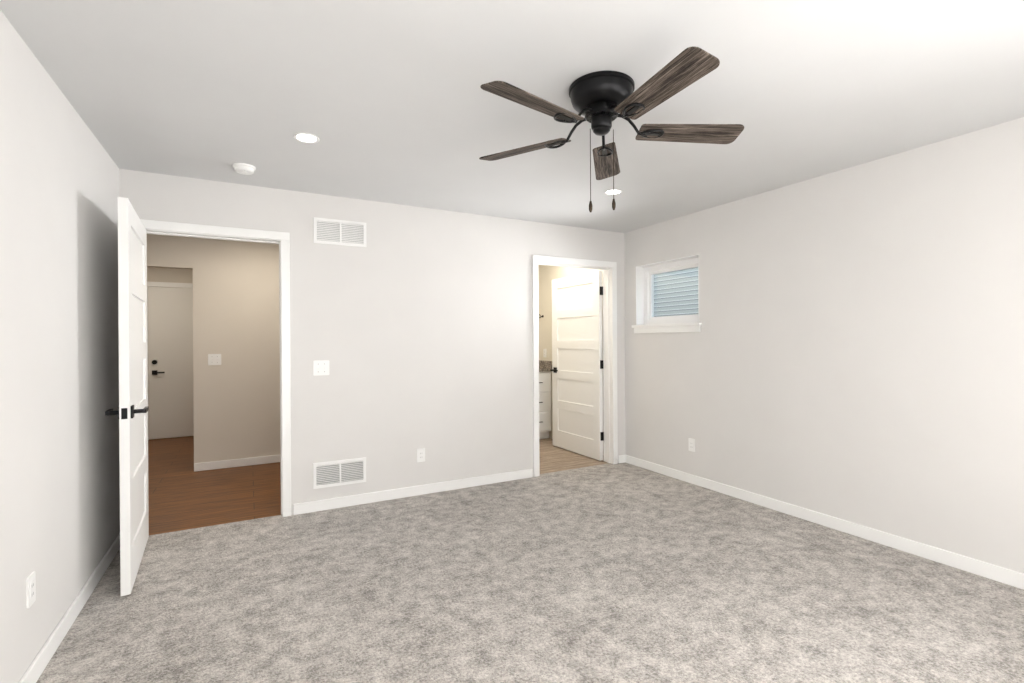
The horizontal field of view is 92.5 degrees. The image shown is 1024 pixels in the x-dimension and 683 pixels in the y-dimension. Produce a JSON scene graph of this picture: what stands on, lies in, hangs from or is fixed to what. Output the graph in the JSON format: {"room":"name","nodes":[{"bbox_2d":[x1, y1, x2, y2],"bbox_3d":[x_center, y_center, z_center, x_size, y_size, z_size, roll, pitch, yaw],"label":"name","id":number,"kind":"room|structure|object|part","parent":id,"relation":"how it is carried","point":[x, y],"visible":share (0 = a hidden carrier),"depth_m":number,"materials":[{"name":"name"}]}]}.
{"room":"empty bedroom","nodes":[
{"label":"empty bedroom","id":0,"kind":"room"},
{"bbox_2d":[0,10,119,682],"bbox_3d":[-1.529,0.089,1.156,0.125,2.440,4.834,0,0,-28],"label":"wall","id":1,"kind":"structure","parent":0,"point":[59,429],"depth_m":2.08,"materials":[{"name":"beige paint"}]},
{"bbox_2d":[26,571,35,608],"bbox_3d":[-1.831,0.945,1.868,0.008,0.115,0.070,0,0,-28],"label":"outlet","id":2,"kind":"object","parent":1,"relation":"attached to","point":[30,589],"visible":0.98,"depth_m":1.86,"materials":[{"name":"white plastic"}]},
{"bbox_2d":[19,533,119,682],"bbox_3d":[-1.461,1.267,1.191,0.014,0.082,4.584,0,0,-28],"label":"baseboard","id":3,"kind":"structure","parent":1,"relation":"attached to","point":[37,666],"depth_m":2.21,"materials":[{"name":"white wood"}]},
{"bbox_2d":[147,267,192,439],"bbox_3d":[-4.612,0.096,6.788,1.570,2.440,0.125,0,0,-28],"label":"wall","id":4,"kind":"structure","parent":0,"point":[170,275],"depth_m":6.69,"materials":[{"name":"beige paint"}]},
{"bbox_2d":[147,282,192,439],"bbox_3d":[-4.467,0.255,6.785,1.050,2.120,0.018,0,0,-28],"label":"door frame","id":5,"kind":"structure","parent":4,"relation":"attached to","point":[169,284],"depth_m":6.62,"materials":[{"name":"white wood"}]},
{"bbox_2d":[148,287,193,438],"bbox_3d":[-4.451,0.284,6.755,0.910,2.038,0.078,0,0,-28],"label":"door","id":6,"kind":"structure","parent":4,"relation":"in","point":[170,362],"depth_m":6.67,"materials":[{"name":"white wood"}]},
{"bbox_2d":[147,234,279,462],"bbox_3d":[-2.547,0.087,5.377,3.875,2.440,0.125,0,0,-28],"label":"wall","id":7,"kind":"structure","parent":0,"point":[236,326],"depth_m":5.11,"materials":[{"name":"beige paint"}]},
{"bbox_2d":[208,354,220,364],"bbox_3d":[-3.046,0.185,5.026,0.116,0.115,0.022,0,0,-28],"label":"light switch","id":8,"kind":"object","parent":7,"relation":"attached to","point":[214,359],"visible":1,"depth_m":5.03,"materials":[{"name":"white plastic"}]},
{"bbox_2d":[194,455,279,471],"bbox_3d":[-2.003,1.262,5.590,2.730,0.082,0.014,0,0,-28],"label":"baseboard","id":9,"kind":"structure","parent":7,"relation":"attached to","point":[213,465],"depth_m":5.11,"materials":[{"name":"white wood"}]},
{"bbox_2d":[148,436,280,534],"bbox_3d":[-2.623,1.314,5.513,3.895,0.010,4.041,0,0,-28],"label":"floor","id":10,"kind":"structure","parent":0,"point":[182,495],"depth_m":4.31,"materials":[{"name":"wood"}]},
{"bbox_2d":[119,169,624,514],"bbox_3d":[-0.708,0.078,4.269,4.268,2.440,0.125,0,0,-28],"label":"wall","id":11,"kind":"structure","parent":0,"point":[413,325],"depth_m":4.09,"materials":[{"name":"beige paint"}]},
{"bbox_2d":[105,197,148,595],"bbox_3d":[-2.214,0.282,2.884,0.170,2.035,0.886,0,0,-32],"label":"door","id":12,"kind":"structure","parent":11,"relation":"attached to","point":[131,412],"depth_m":2.61,"materials":[{"name":"white paint"}]},
{"bbox_2d":[313,360,328,375],"bbox_3d":[-1.467,0.203,3.778,0.116,0.115,0.022,0,0,-28],"label":"light switch","id":13,"kind":"object","parent":11,"relation":"attached to","point":[320,367],"visible":1,"depth_m":3.78,"materials":[{"name":"white plastic"}]},
{"bbox_2d":[313,457,365,488],"bbox_3d":[-1.347,1.031,3.849,0.395,0.195,0.009,0,0,-28],"label":"air vent","id":14,"kind":"object","parent":11,"relation":"in","point":[338,473],"visible":1,"depth_m":3.84,"materials":[{"name":"white plastic"}]},
{"bbox_2d":[313,217,366,246],"bbox_3d":[-1.346,-0.855,3.852,0.395,0.195,0.009,0,0,-28],"label":"air vent","id":15,"kind":"object","parent":11,"relation":"in","point":[339,232],"visible":1,"depth_m":3.85,"materials":[{"name":"white plastic"}]},
{"bbox_2d":[293,469,532,514],"bbox_3d":[-0.724,1.257,4.180,2.086,0.082,0.014,0,0,-28],"label":"baseboard","id":16,"kind":"structure","parent":11,"relation":"attached to","point":[339,502],"depth_m":4.09,"materials":[{"name":"white wood"}]},
{"bbox_2d":[417,448,424,461],"bbox_3d":[-0.771,0.963,4.159,0.070,0.115,0.008,0,0,-28],"label":"outlet","id":17,"kind":"object","parent":11,"relation":"attached to","point":[420,454],"visible":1,"depth_m":4.16,"materials":[{"name":"white plastic"}]},
{"bbox_2d":[550,271,603,460],"bbox_3d":[0.738,0.260,5.653,0.170,2.035,0.922,0,0,-29],"label":"door","id":18,"kind":"structure","parent":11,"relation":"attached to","point":[577,382],"depth_m":5.59,"materials":[{"name":"white paint"}]},
{"bbox_2d":[0,0,1023,232],"bbox_3d":[-0.890,-1.200,3.780,5.900,0.120,9.300,0,0,-28],"label":"ceiling","id":19,"kind":"structure","parent":0,"point":[389,101],"depth_m":2.22,"materials":[{"name":"white paint"}]},
{"bbox_2d":[232,163,255,174],"bbox_3d":[-1.735,-1.113,3.179,0.132,0.042,0.132,0,0,-28],"label":"smoke detector","id":20,"kind":"object","parent":19,"relation":"attached to","point":[244,168],"visible":1,"depth_m":3.14,"materials":[{"name":"white plastic"}]},
{"bbox_2d":[293,133,319,142],"bbox_3d":[-1.145,-1.133,2.735,0.136,0.006,0.136,0,0,-28],"label":"recessed light","id":21,"kind":"object","parent":19,"relation":"in","point":[306,138],"visible":1,"depth_m":2.73,"materials":[{"name":"white plastic"}]},
{"bbox_2d":[479,46,743,212],"bbox_3d":[0.406,-0.863,2.179,1.245,0.563,1.226,0,0,-28],"label":"ceiling fan","id":22,"kind":"object","parent":19,"relation":"attached to","point":[600,100],"visible":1,"depth_m":2.12,"materials":[{"name":"brown wood"}]},
{"bbox_3d":[0.058,-0.948,2.429,0.475,0.037,0.137,0,0,32],"label":"ceiling fan blade","id":23,"kind":"part","parent":22,"relation":"part of","materials":[{"name":"brown wood"}]},
{"bbox_3d":[0.093,-0.947,1.951,0.475,0.037,0.137,0,0,-40],"label":"ceiling fan blade","id":24,"kind":"part","parent":22,"relation":"part of","materials":[{"name":"brown wood"}]},
{"bbox_3d":[0.501,-0.951,2.610,0.137,0.037,0.475,0,0,14],"label":"ceiling fan blade","id":25,"kind":"part","parent":22,"relation":"part of","materials":[{"name":"brown wood"}]},
{"bbox_3d":[0.558,-0.950,1.837,0.137,0.037,0.475,0,0,-22],"label":"ceiling fan blade","id":26,"kind":"part","parent":22,"relation":"part of","materials":[{"name":"brown wood"}]},
{"bbox_3d":[0.811,-0.952,2.245,0.475,0.037,0.137,0,0,-4],"label":"ceiling fan blade","id":27,"kind":"part","parent":22,"relation":"part of","materials":[{"name":"brown wood"}]},
{"bbox_2d":[604,189,621,194],"bbox_3d":[0.775,-1.147,3.766,0.136,0.006,0.136,0,0,-28],"label":"recessed light","id":28,"kind":"object","parent":19,"relation":"in","point":[610,192],"visible":0.96,"depth_m":3.77,"materials":[{"name":"white plastic"}]},
{"bbox_2d":[36,462,1023,682],"bbox_3d":[0.407,1.302,2.208,4.308,0.012,4.649,0,0,-28],"label":"floor","id":29,"kind":"structure","parent":0,"point":[625,572],"depth_m":2.46,"materials":[{"name":"grey carpet"}]},
{"bbox_2d":[539,438,607,473],"bbox_3d":[0.168,1.297,5.820,1.313,0.010,1.941,0,0,-28],"label":"floor","id":30,"kind":"structure","parent":0,"point":[552,458],"depth_m":5.36,"materials":[{"name":"beige wood"}]},
{"bbox_2d":[539,360,551,438],"bbox_3d":[-0.007,0.775,6.469,0.936,1.030,0.580,0,0,-28],"label":"vanity cabinet","id":31,"kind":"object","parent":30,"relation":"on","point":[545,419],"visible":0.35,"depth_m":6.42,"materials":[{"name":"white paint"}]},
{"bbox_2d":[538,117,1023,572],"bbox_3d":[1.900,0.063,4.113,0.180,2.440,6.800,0,0,-28],"label":"wall","id":32,"kind":"structure","parent":0,"point":[852,351],"depth_m":3.20,"materials":[{"name":"beige paint"}]},
{"bbox_2d":[543,349,546,356],"bbox_3d":[0.444,0.157,6.628,0.008,0.115,0.070,0,0,-28],"label":"light switch","id":33,"kind":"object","parent":32,"relation":"attached to","point":[544,353],"depth_m":6.63,"materials":[{"name":"white plastic"}]},
{"bbox_2d":[632,254,701,332],"bbox_3d":[1.534,-0.431,4.748,0.209,0.690,0.869,0,0,-28],"label":"window","id":34,"kind":"structure","parent":32,"relation":"in","point":[650,272],"depth_m":4.88,"materials":[{"name":"white"}]},
{"bbox_2d":[688,438,694,451],"bbox_3d":[1.626,0.936,4.437,0.008,0.115,0.070,0,0,-28],"label":"outlet","id":35,"kind":"object","parent":32,"relation":"attached to","point":[691,444],"visible":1,"depth_m":4.43,"materials":[{"name":"white plastic"}]},
{"bbox_2d":[619,455,1023,589],"bbox_3d":[2.276,1.242,3.197,0.038,0.082,4.584,0,0,-28],"label":"baseboard","id":36,"kind":"structure","parent":32,"relation":"attached to","point":[981,568],"depth_m":3.23,"materials":[{"name":"white wood"}]},
{"label":"outside","id":37,"kind":"structure","parent":0,"visible":0},
{"bbox_2d":[654,268,697,316],"bbox_3d":[4.065,-1.736,7.859,0.200,8.000,12.000,0,0,-28],"label":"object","id":38,"kind":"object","parent":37,"point":[684,293],"depth_m":9.37,"materials":[{"name":"white plastic"}]}
]}

